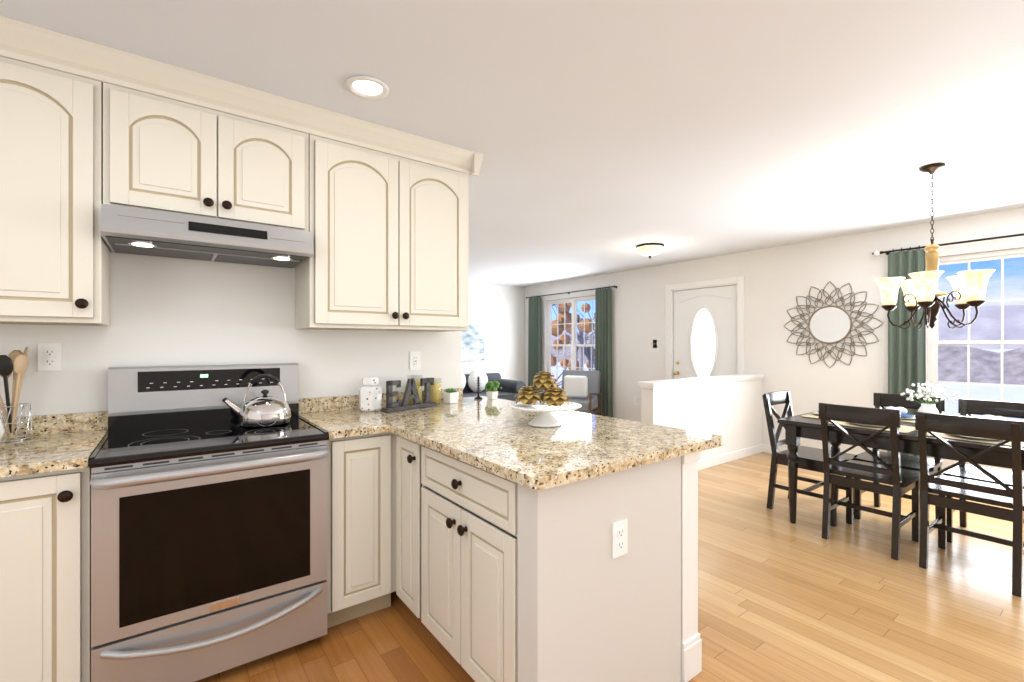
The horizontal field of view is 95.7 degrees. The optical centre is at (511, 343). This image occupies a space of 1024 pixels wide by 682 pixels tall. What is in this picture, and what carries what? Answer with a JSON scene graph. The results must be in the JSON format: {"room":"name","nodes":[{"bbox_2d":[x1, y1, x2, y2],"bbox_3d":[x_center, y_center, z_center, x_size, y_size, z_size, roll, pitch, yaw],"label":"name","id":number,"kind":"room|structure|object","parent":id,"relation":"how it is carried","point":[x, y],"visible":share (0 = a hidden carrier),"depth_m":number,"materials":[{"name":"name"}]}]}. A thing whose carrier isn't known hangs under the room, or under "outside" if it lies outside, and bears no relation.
{"room":"kitchen","nodes":[
{"label":"kitchen","id":0,"kind":"room"},
{"bbox_2d":[0,250,460,417],"bbox_3d":[-1.752,0.080,2.192,3.410,2.440,0.120,0,0,-36],"label":"wall","id":1,"kind":"structure","parent":0,"point":[166,311],"depth_m":2.29,"materials":[{"name":"paint"}]},
{"bbox_2d":[38,343,61,370],"bbox_3d":[-1.956,0.057,1.962,0.072,0.117,0.007,0,0,-36],"label":"electrical outlet","id":2,"kind":"object","parent":1,"relation":"attached to","point":[49,356],"visible":1,"depth_m":1.96,"materials":[{"name":"white plastic"}]},
{"bbox_2d":[0,40,109,325],"bbox_3d":[-1.884,-0.570,1.802,0.460,0.980,0.347,0,0,-36],"label":"upper cabinet","id":3,"kind":"object","parent":1,"relation":"attached to","point":[55,256],"depth_m":1.72,"materials":[{"name":"beige wood"}]},
{"bbox_2d":[100,204,313,267],"bbox_3d":[-1.364,-0.465,2.130,0.754,0.134,0.432,0,0,-36],"label":"range hood","id":4,"kind":"object","parent":1,"relation":"attached to","point":[129,230],"visible":1,"depth_m":1.98,"materials":[{"name":"silver metal"}]},
{"bbox_2d":[104,68,311,231],"bbox_3d":[-1.390,-0.797,2.165,0.758,0.525,0.347,0,0,-36],"label":"upper cabinet","id":5,"kind":"object","parent":1,"relation":"attached to","point":[170,148],"depth_m":1.99,"materials":[{"name":"beige wood"}]},
{"bbox_2d":[1,388,463,435],"bbox_3d":[-1.468,0.340,2.309,2.806,0.080,0.022,0,0,-36],"label":"backsplash","id":6,"kind":"structure","parent":1,"relation":"attached to","point":[85,421],"depth_m":2.02,"materials":[{"name":"beige stone"}]},
{"bbox_2d":[295,124,471,331],"bbox_3d":[-0.717,-0.570,2.662,0.906,0.980,0.347,0,0,-36],"label":"upper cabinet","id":7,"kind":"object","parent":1,"relation":"attached to","point":[378,211],"depth_m":2.48,"materials":[{"name":"beige wood"}]},
{"bbox_2d":[410,351,420,369],"bbox_3d":[-0.614,0.108,2.950,0.072,0.117,0.008,0,0,-36],"label":"electrical outlet","id":8,"kind":"object","parent":1,"relation":"attached to","point":[415,360],"visible":1,"depth_m":2.95,"materials":[{"name":"white plastic"}]},
{"bbox_2d":[461,282,524,382],"bbox_3d":[-2.765,0.080,7.179,7.700,2.440,0.150,0,0,-36],"label":"wall","id":9,"kind":"structure","parent":0,"point":[498,311],"depth_m":8.96,"materials":[{"name":"paint"}]},
{"bbox_2d":[461,324,484,360],"bbox_3d":[-0.776,-0.025,8.527,0.640,0.680,0.034,0,0,-36],"label":"picture","id":10,"kind":"object","parent":9,"relation":"attached to","point":[473,343],"visible":0.61,"depth_m":8.55,"materials":[{"name":"white paper"}]},
{"bbox_2d":[0,0,1023,286],"bbox_3d":[0.127,-1.200,3.130,8.150,0.120,10.400,0,0,-36],"label":"ceiling","id":11,"kind":"structure","parent":0,"point":[604,136],"depth_m":2.15,"materials":[{"name":"paint"}]},
{"bbox_2d":[346,76,388,98],"bbox_3d":[-0.640,-1.133,2.055,0.184,0.010,0.184,0,0,-36],"label":"recessed light","id":12,"kind":"object","parent":11,"relation":"in","point":[367,87],"visible":1,"depth_m":2.05,"materials":[{"name":"white"}]},
{"bbox_2d":[636,243,663,258],"bbox_3d":[1.602,-1.062,5.385,0.320,0.152,0.320,0,0,-36],"label":"flush ceiling light","id":13,"kind":"object","parent":11,"relation":"attached to","point":[649,249],"visible":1,"depth_m":5.29,"materials":[{"name":"white glass"}]},
{"bbox_2d":[874,163,994,328],"bbox_3d":[2.685,-0.617,2.961,0.562,1.040,0.572,0,0,-36],"label":"chandelier","id":14,"kind":"object","parent":11,"relation":"hanging from","point":[925,294],"visible":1,"depth_m":2.95,"materials":[{"name":"white glass"}]},
{"bbox_2d":[195,452,1023,681],"bbox_3d":[0.127,1.360,3.130,8.150,0.120,10.400,0,0,-36],"label":"floor","id":15,"kind":"structure","parent":0,"point":[781,598],"depth_m":2.26,"materials":[{"name":"brown wood"}]},
{"bbox_2d":[0,464,90,681],"bbox_3d":[-1.825,0.860,1.671,0.513,0.880,0.626,0,0,-36],"label":"base cabinet","id":16,"kind":"object","parent":15,"relation":"on","point":[45,521],"depth_m":1.51,"materials":[{"name":"beige wood"}]},
{"bbox_2d":[0,428,107,479],"bbox_3d":[-2.011,0.398,1.517,0.994,0.035,0.652,0,0,-36],"label":"countertop","id":17,"kind":"structure","parent":16,"relation":"on","point":[53,451],"depth_m":1.60,"materials":[{"name":"beige stone"}]},
{"bbox_2d":[0,418,4,440],"bbox_3d":[-1.822,0.290,1.544,0.180,0.175,0.180,0,0,-36],"label":"vase","id":18,"kind":"object","parent":17,"relation":"on","point":[2,430],"visible":1,"depth_m":1.59,"materials":[{"name":"white"}]},
{"bbox_2d":[0,347,31,441],"bbox_3d":[-1.979,0.194,1.826,0.123,0.367,0.115,0,0,-36],"label":"utensil crock","id":19,"kind":"object","parent":17,"relation":"on","point":[15,362],"visible":1,"depth_m":1.82,"materials":[{"name":"silver metal"}]},
{"bbox_2d":[89,363,328,681],"bbox_3d":[-1.268,0.702,2.000,0.766,1.197,0.724,0,0,-36],"label":"range","id":20,"kind":"object","parent":15,"relation":"on","point":[208,535],"visible":0.92,"depth_m":1.78,"materials":[{"name":"grey metal"}]},
{"bbox_2d":[222,374,290,427],"bbox_3d":[-1.197,0.262,2.186,0.282,0.240,0.224,0,0,-36],"label":"kettle","id":21,"kind":"object","parent":20,"relation":"on","point":[264,410],"visible":1,"depth_m":2.14,"materials":[{"name":"silver metal"}]},
{"bbox_2d":[326,436,379,627],"bbox_3d":[-0.864,0.860,2.379,0.327,0.880,0.626,0,0,-36],"label":"base cabinet","id":22,"kind":"object","parent":15,"relation":"on","point":[353,464],"depth_m":2.10,"materials":[{"name":"beige wood"}]},
{"bbox_2d":[299,408,387,439],"bbox_3d":[-0.874,0.398,2.355,0.282,0.035,0.652,0,0,-36],"label":"countertop","id":23,"kind":"structure","parent":22,"relation":"on","point":[343,423],"depth_m":2.21,"materials":[{"name":"beige stone"}]},
{"bbox_2d":[400,440,407,606],"bbox_3d":[-0.162,0.860,2.273,0.717,0.880,0.327,0,0,-36],"label":"base cabinet","id":24,"kind":"object","parent":15,"relation":"on","point":[403,443],"depth_m":2.12,"materials":[{"name":"beige wood"}]},
{"bbox_2d":[463,373,525,401],"bbox_3d":[-0.908,0.919,7.694,2.210,0.762,0.875,0,0,-36],"label":"sofa","id":25,"kind":"object","parent":15,"relation":"on","point":[509,390],"visible":0.06,"depth_m":8.03,"materials":[{"name":"grey fabric"}]},
{"bbox_2d":[461,371,469,388],"bbox_3d":[-0.951,0.632,7.752,0.418,0.420,0.199,0,0,-42],"label":"sofa pillow","id":26,"kind":"object","parent":25,"relation":"on","point":[463,380],"depth_m":7.78,"materials":[{"name":"white fabric"}]},
{"bbox_2d":[470,369,487,391],"bbox_3d":[-0.589,0.642,8.019,0.398,0.400,0.199,0,0,-42],"label":"sofa pillow","id":27,"kind":"object","parent":25,"relation":"on","point":[473,377],"depth_m":7.94,"materials":[{"name":"white fabric"}]},
{"bbox_2d":[408,440,663,681],"bbox_3d":[0.078,0.860,1.947,0.717,0.880,0.748,0,0,-36],"label":"base cabinet","id":28,"kind":"object","parent":15,"relation":"on","point":[475,535],"depth_m":1.56,"materials":[{"name":"beige wood"}]},
{"bbox_2d":[352,396,722,491],"bbox_3d":[-0.040,0.398,2.300,1.005,0.035,1.732,0,0,-36],"label":"countertop","id":29,"kind":"structure","parent":28,"relation":"on","point":[490,435],"depth_m":1.84,"materials":[{"name":"beige stone"}]},
{"bbox_2d":[359,377,381,411],"bbox_3d":[-0.804,0.283,2.630,0.126,0.189,0.132,0,0,-36],"label":"canister","id":30,"kind":"object","parent":29,"relation":"on","point":[370,395],"visible":1,"depth_m":2.58,"materials":[{"name":"ceramic"}]},
{"bbox_2d":[380,378,437,412],"bbox_3d":[-0.594,0.290,2.708,0.064,0.175,0.372,0,0,38],"label":"eat sign","id":31,"kind":"object","parent":29,"relation":"on","point":[411,388],"visible":1,"depth_m":2.69,"materials":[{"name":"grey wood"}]},
{"bbox_2d":[407,375,422,404],"bbox_3d":[-0.600,0.285,2.861,0.094,0.185,0.094,0,0,-36],"label":"canister","id":32,"kind":"object","parent":29,"relation":"on","point":[419,388],"visible":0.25,"depth_m":2.83,"materials":[{"name":"clear glass"}]},
{"bbox_2d":[430,378,441,403],"bbox_3d":[-0.494,0.298,2.945,0.094,0.160,0.094,0,0,-36],"label":"canister","id":33,"kind":"object","parent":29,"relation":"on","point":[435,392],"visible":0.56,"depth_m":2.91,"materials":[{"name":"clear glass"}]},
{"bbox_2d":[443,388,458,402],"bbox_3d":[-0.393,0.331,2.977,0.089,0.094,0.089,0,0,-36],"label":"plant pot","id":34,"kind":"object","parent":29,"relation":"on","point":[450,395],"visible":1,"depth_m":2.96,"materials":[{"name":"white ceramic"}]},
{"bbox_2d":[474,376,482,398],"bbox_3d":[-0.231,0.300,3.195,0.060,0.155,0.060,0,0,-36],"label":"decor","id":35,"kind":"object","parent":29,"relation":"on","point":[478,390],"visible":1,"depth_m":3.19,"materials":[{"name":"black metal"}]},
{"bbox_2d":[482,380,502,398],"bbox_3d":[-0.135,0.314,3.213,0.124,0.128,0.108,0,0,-36],"label":"plant pot","id":36,"kind":"object","parent":29,"relation":"on","point":[491,385],"visible":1,"depth_m":3.19,"materials":[{"name":"white"}]},
{"bbox_2d":[509,371,581,426],"bbox_3d":[0.155,0.254,2.174,0.342,0.247,0.340,0,0,-36],"label":"artichokes","id":37,"kind":"object","parent":29,"relation":"on","point":[552,398],"visible":1,"depth_m":2.13,"materials":[{"name":"gold"}]},
{"bbox_2d":[612,518,627,558],"bbox_3d":[0.364,0.655,1.560,0.072,0.117,0.007,0,0,-36],"label":"outlet","id":38,"kind":"object","parent":28,"relation":"attached to","point":[620,538],"visible":1,"depth_m":1.56,"materials":[{"name":"white plastic"}]},
{"bbox_2d":[561,370,601,415],"bbox_3d":[1.005,0.866,7.288,0.705,0.871,0.748,0,0,26],"label":"armchair","id":39,"kind":"object","parent":15,"relation":"on","point":[589,402],"visible":0.54,"depth_m":7.35,"materials":[{"name":"grey fabric"}]},
{"bbox_2d":[564,376,587,397],"bbox_3d":[1.000,0.673,7.279,0.380,0.340,0.110,0,0,26],"label":"armchair pillow","id":40,"kind":"object","parent":39,"relation":"on","point":[576,386],"visible":0.9,"depth_m":7.22,"materials":[{"name":"white fabric"}]},
{"bbox_2d":[762,390,856,526],"bbox_3d":[2.311,0.848,3.598,0.444,0.907,0.537,0,0,-36],"label":"dining chair","id":41,"kind":"object","parent":15,"relation":"on","point":[811,458],"visible":0.54,"depth_m":3.62,"materials":[{"name":"black wood"}]},
{"bbox_2d":[819,403,919,560],"bbox_3d":[2.374,0.848,3.072,0.537,0.907,0.444,0,0,-36],"label":"dining chair","id":42,"kind":"object","parent":15,"relation":"on","point":[902,481],"visible":0.96,"depth_m":2.97,"materials":[{"name":"black wood"}]},
{"bbox_2d":[853,393,945,519],"bbox_3d":[2.858,0.848,3.429,0.537,0.907,0.444,0,0,-36],"label":"dining chair","id":43,"kind":"object","parent":15,"relation":"on","point":[882,400],"visible":0.42,"depth_m":3.44,"materials":[{"name":"black wood"}]},
{"bbox_2d":[777,412,1023,522],"bbox_3d":[2.848,0.925,2.937,0.940,0.750,1.800,0,0,-36],"label":"dining table","id":44,"kind":"object","parent":15,"relation":"on","point":[797,427],"visible":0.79,"depth_m":2.99,"materials":[{"name":"black wood"}]},
{"bbox_2d":[802,413,818,418],"bbox_3d":[2.290,0.546,3.500,0.249,0.005,0.132,0,0,-36],"label":"placemats","id":45,"kind":"object","parent":44,"relation":"on","point":[812,415],"depth_m":3.52,"materials":[{"name":"beige fabric"}]},
{"bbox_2d":[835,421,889,430],"bbox_3d":[2.314,0.546,3.074,0.176,0.005,0.332,0,0,-36],"label":"placemats","id":46,"kind":"object","parent":44,"relation":"on","point":[838,422],"depth_m":3.07,"materials":[{"name":"beige fabric"}]},
{"bbox_2d":[854,423,885,426],"bbox_3d":[2.407,0.531,3.097,0.268,0.023,0.268,0,0,9],"label":"plate","id":47,"kind":"object","parent":46,"relation":"on","point":[854,423],"depth_m":3.02,"materials":[{"name":"white ceramic"}]},
{"bbox_2d":[899,419,914,432],"bbox_3d":[2.629,0.546,3.095,0.699,0.005,0.176,0,0,-36],"label":"placemats","id":48,"kind":"object","parent":44,"relation":"on","point":[905,429],"depth_m":3.01,"materials":[{"name":"beige fabric"}]},
{"bbox_2d":[901,414,914,418],"bbox_3d":[2.826,0.531,3.405,0.268,0.023,0.268,0,0,9],"label":"plate","id":49,"kind":"object","parent":48,"relation":"on","point":[906,416],"depth_m":3.37,"materials":[{"name":"white"}]},
{"bbox_2d":[886,406,906,413],"bbox_3d":[2.828,0.492,3.403,0.118,0.060,0.112,0,0,-6],"label":"napkin","id":50,"kind":"object","parent":49,"relation":"on","point":[903,410],"depth_m":3.37,"materials":[{"name":"white fabric"}]},
{"bbox_2d":[900,381,961,413],"bbox_3d":[2.786,0.400,3.087,0.358,0.297,0.295,0,0,-36],"label":"flower vase","id":51,"kind":"object","parent":44,"relation":"on","point":[926,407],"visible":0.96,"depth_m":3.08,"materials":[{"name":"white"}]},
{"bbox_2d":[934,432,1010,445],"bbox_3d":[2.625,0.546,2.658,0.182,0.005,0.337,0,0,-36],"label":"placemats","id":52,"kind":"object","parent":44,"relation":"on","point":[942,435],"depth_m":2.63,"materials":[{"name":"beige fabric"}]},
{"bbox_2d":[957,435,996,439],"bbox_3d":[2.704,0.531,2.694,0.268,0.023,0.268,0,0,9],"label":"plate","id":53,"kind":"object","parent":52,"relation":"on","point":[957,435],"depth_m":2.62,"materials":[{"name":"white ceramic"}]},
{"bbox_2d":[915,411,1023,596],"bbox_3d":[2.671,0.848,2.670,0.537,0.907,0.444,0,0,-36],"label":"dining chair","id":54,"kind":"object","parent":15,"relation":"on","point":[935,490],"visible":1,"depth_m":2.56,"materials":[{"name":"black wood"}]},
{"bbox_2d":[943,399,1023,542],"bbox_3d":[3.155,0.848,3.027,0.537,0.907,0.444,0,0,-36],"label":"dining chair","id":55,"kind":"object","parent":15,"relation":"on","point":[967,407],"visible":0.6,"depth_m":3.13,"materials":[{"name":"black wood"}]},
{"bbox_2d":[681,451,701,681],"bbox_3d":[0.163,0.861,2.540,0.117,0.878,1.832,0,0,-36],"label":"wall","id":56,"kind":"structure","parent":0,"point":[691,653],"depth_m":1.80,"materials":[{"name":"paint"}]},
{"bbox_2d":[637,373,763,460],"bbox_3d":[2.115,0.833,5.005,2.125,0.935,0.190,0,0,-36],"label":"wall","id":57,"kind":"structure","parent":0,"point":[728,408],"depth_m":4.93,"materials":[{"name":"paint"}]},
{"bbox_2d":[698,444,762,469],"bbox_3d":[2.157,1.252,4.941,2.094,0.095,0.014,0,0,-36],"label":"baseboard","id":58,"kind":"structure","parent":57,"relation":"attached to","point":[725,458],"depth_m":5.11,"materials":[{"name":"white wood"}]},
{"bbox_2d":[525,207,1023,473],"bbox_3d":[3.226,0.080,5.415,0.150,2.440,9.800,0,0,-36],"label":"wall","id":59,"kind":"structure","parent":0,"point":[778,280],"depth_m":5.30,"materials":[{"name":"paint"}]},
{"bbox_2d":[543,296,594,390],"bbox_3d":[1.079,0.042,8.280,0.135,1.720,1.440,0,0,-36],"label":"window","id":60,"kind":"structure","parent":59,"relation":"in","point":[574,344],"depth_m":8.33,"materials":[{"name":"white wood"}]},
{"bbox_2d":[526,285,616,298],"bbox_3d":[0.981,-0.905,8.245,0.099,0.038,2.276,0,0,-36],"label":"curtain rod","id":61,"kind":"object","parent":59,"relation":"attached to","point":[614,286],"visible":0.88,"depth_m":8.06,"materials":[{"name":"brown metal"}]},
{"bbox_2d":[528,295,541,400],"bbox_3d":[0.436,0.171,8.930,0.075,2.197,0.392,0,0,-36],"label":"curtain","id":62,"kind":"object","parent":61,"relation":"hanging from","point":[535,341],"visible":0.77,"depth_m":8.92,"materials":[{"name":"green fabric"}]},
{"bbox_2d":[595,286,612,416],"bbox_3d":[1.477,0.171,7.517,0.075,2.197,0.360,0,0,-36],"label":"curtain","id":63,"kind":"object","parent":61,"relation":"hanging from","point":[603,331],"visible":0.83,"depth_m":7.51,"materials":[{"name":"green"}]},
{"bbox_2d":[634,397,637,404],"bbox_3d":[1.892,0.880,7.090,0.007,0.117,0.072,0,0,-36],"label":"outlet","id":64,"kind":"object","parent":59,"relation":"attached to","point":[635,401],"visible":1,"depth_m":7.09,"materials":[{"name":"white plastic"}]},
{"bbox_2d":[653,340,658,347],"bbox_3d":[2.105,0.000,6.798,0.012,0.117,0.096,0,0,-36],"label":"light switch","id":65,"kind":"object","parent":59,"relation":"attached to","point":[655,343],"visible":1,"depth_m":6.79,"materials":[{"name":"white plastic"}]},
{"bbox_2d":[665,276,743,379],"bbox_3d":[2.595,0.228,6.241,0.146,2.145,1.130,0,0,-36],"label":"door frame","id":66,"kind":"structure","parent":59,"relation":"attached to","point":[738,281],"depth_m":6.28,"materials":[{"name":"white wood"}]},
{"bbox_2d":[674,285,736,378],"bbox_3d":[2.566,0.266,6.218,0.121,2.024,0.932,0,0,-36],"label":"entry door","id":67,"kind":"structure","parent":59,"relation":"in","point":[705,332],"depth_m":6.20,"materials":[{"name":"white wood"}]},
{"bbox_2d":[784,281,882,367],"bbox_3d":[3.423,-0.205,4.997,0.021,0.937,0.937,0,0,-36],"label":"mirror","id":68,"kind":"object","parent":59,"relation":"attached to","point":[829,324],"visible":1,"depth_m":4.98,"materials":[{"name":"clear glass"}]},
{"bbox_2d":[763,444,942,474],"bbox_3d":[4.514,1.252,3.526,0.017,0.095,5.170,0,0,-36],"label":"baseboard","id":69,"kind":"structure","parent":59,"relation":"attached to","point":[766,448],"depth_m":5.50,"materials":[{"name":"white wood"}]},
{"bbox_2d":[872,233,1023,255],"bbox_3d":[4.322,-0.900,3.704,0.110,0.056,2.349,0,0,-36],"label":"curtain rod","id":70,"kind":"object","parent":59,"relation":"attached to","point":[877,253],"visible":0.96,"depth_m":4.16,"materials":[{"name":"brown metal"}]},
{"bbox_2d":[887,246,925,456],"bbox_3d":[3.759,0.174,4.422,0.075,2.192,0.297,0,0,-36],"label":"curtain","id":71,"kind":"object","parent":70,"relation":"hanging from","point":[906,358],"visible":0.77,"depth_m":4.44,"materials":[{"name":"green fabric"}]},
{"bbox_2d":[927,248,1023,416],"bbox_3d":[4.391,0.002,3.789,0.135,1.620,1.560,0,0,-36],"label":"dining window","id":72,"kind":"structure","parent":59,"relation":"in","point":[933,342],"depth_m":4.19,"materials":[{"name":"white wood"}]},
{"bbox_2d":[980,415,1006,419],"bbox_3d":[3.125,0.492,3.002,0.110,0.059,0.117,0,0,-12],"label":"napkin","id":73,"kind":"object","parent":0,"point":[983,416],"depth_m":2.99,"materials":[{"name":"white fabric"}]},
{"label":"outside","id":74,"kind":"structure","parent":0,"visible":0},
{"bbox_2d":[551,349,1023,420],"bbox_3d":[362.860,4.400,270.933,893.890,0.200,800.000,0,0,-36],"label":"ground","id":75,"kind":"structure","parent":74,"point":[993,393],"depth_m":40.90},
{"bbox_2d":[551,302,594,385],"bbox_3d":[3.330,-0.116,21.005,11.454,8.832,10.710,0,0,-36],"label":"trees","id":76,"kind":"object","parent":75,"relation":"on","point":[580,337],"visible":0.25,"depth_m":17.55,"materials":[{"name":"orange plant"}]},
{"bbox_2d":[551,345,1023,384],"bbox_3d":[58.566,2.200,46.587,6.000,4.199,520.000,0,0,-36],"label":"treeline","id":77,"kind":"object","parent":75,"relation":"on","point":[985,366],"visible":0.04,"depth_m":53.35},
{"bbox_2d":[552,305,1023,348],"bbox_3d":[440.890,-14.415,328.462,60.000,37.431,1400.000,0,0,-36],"label":"hill","id":78,"kind":"structure","parent":75,"relation":"on","point":[985,324],"depth_m":391.00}
]}

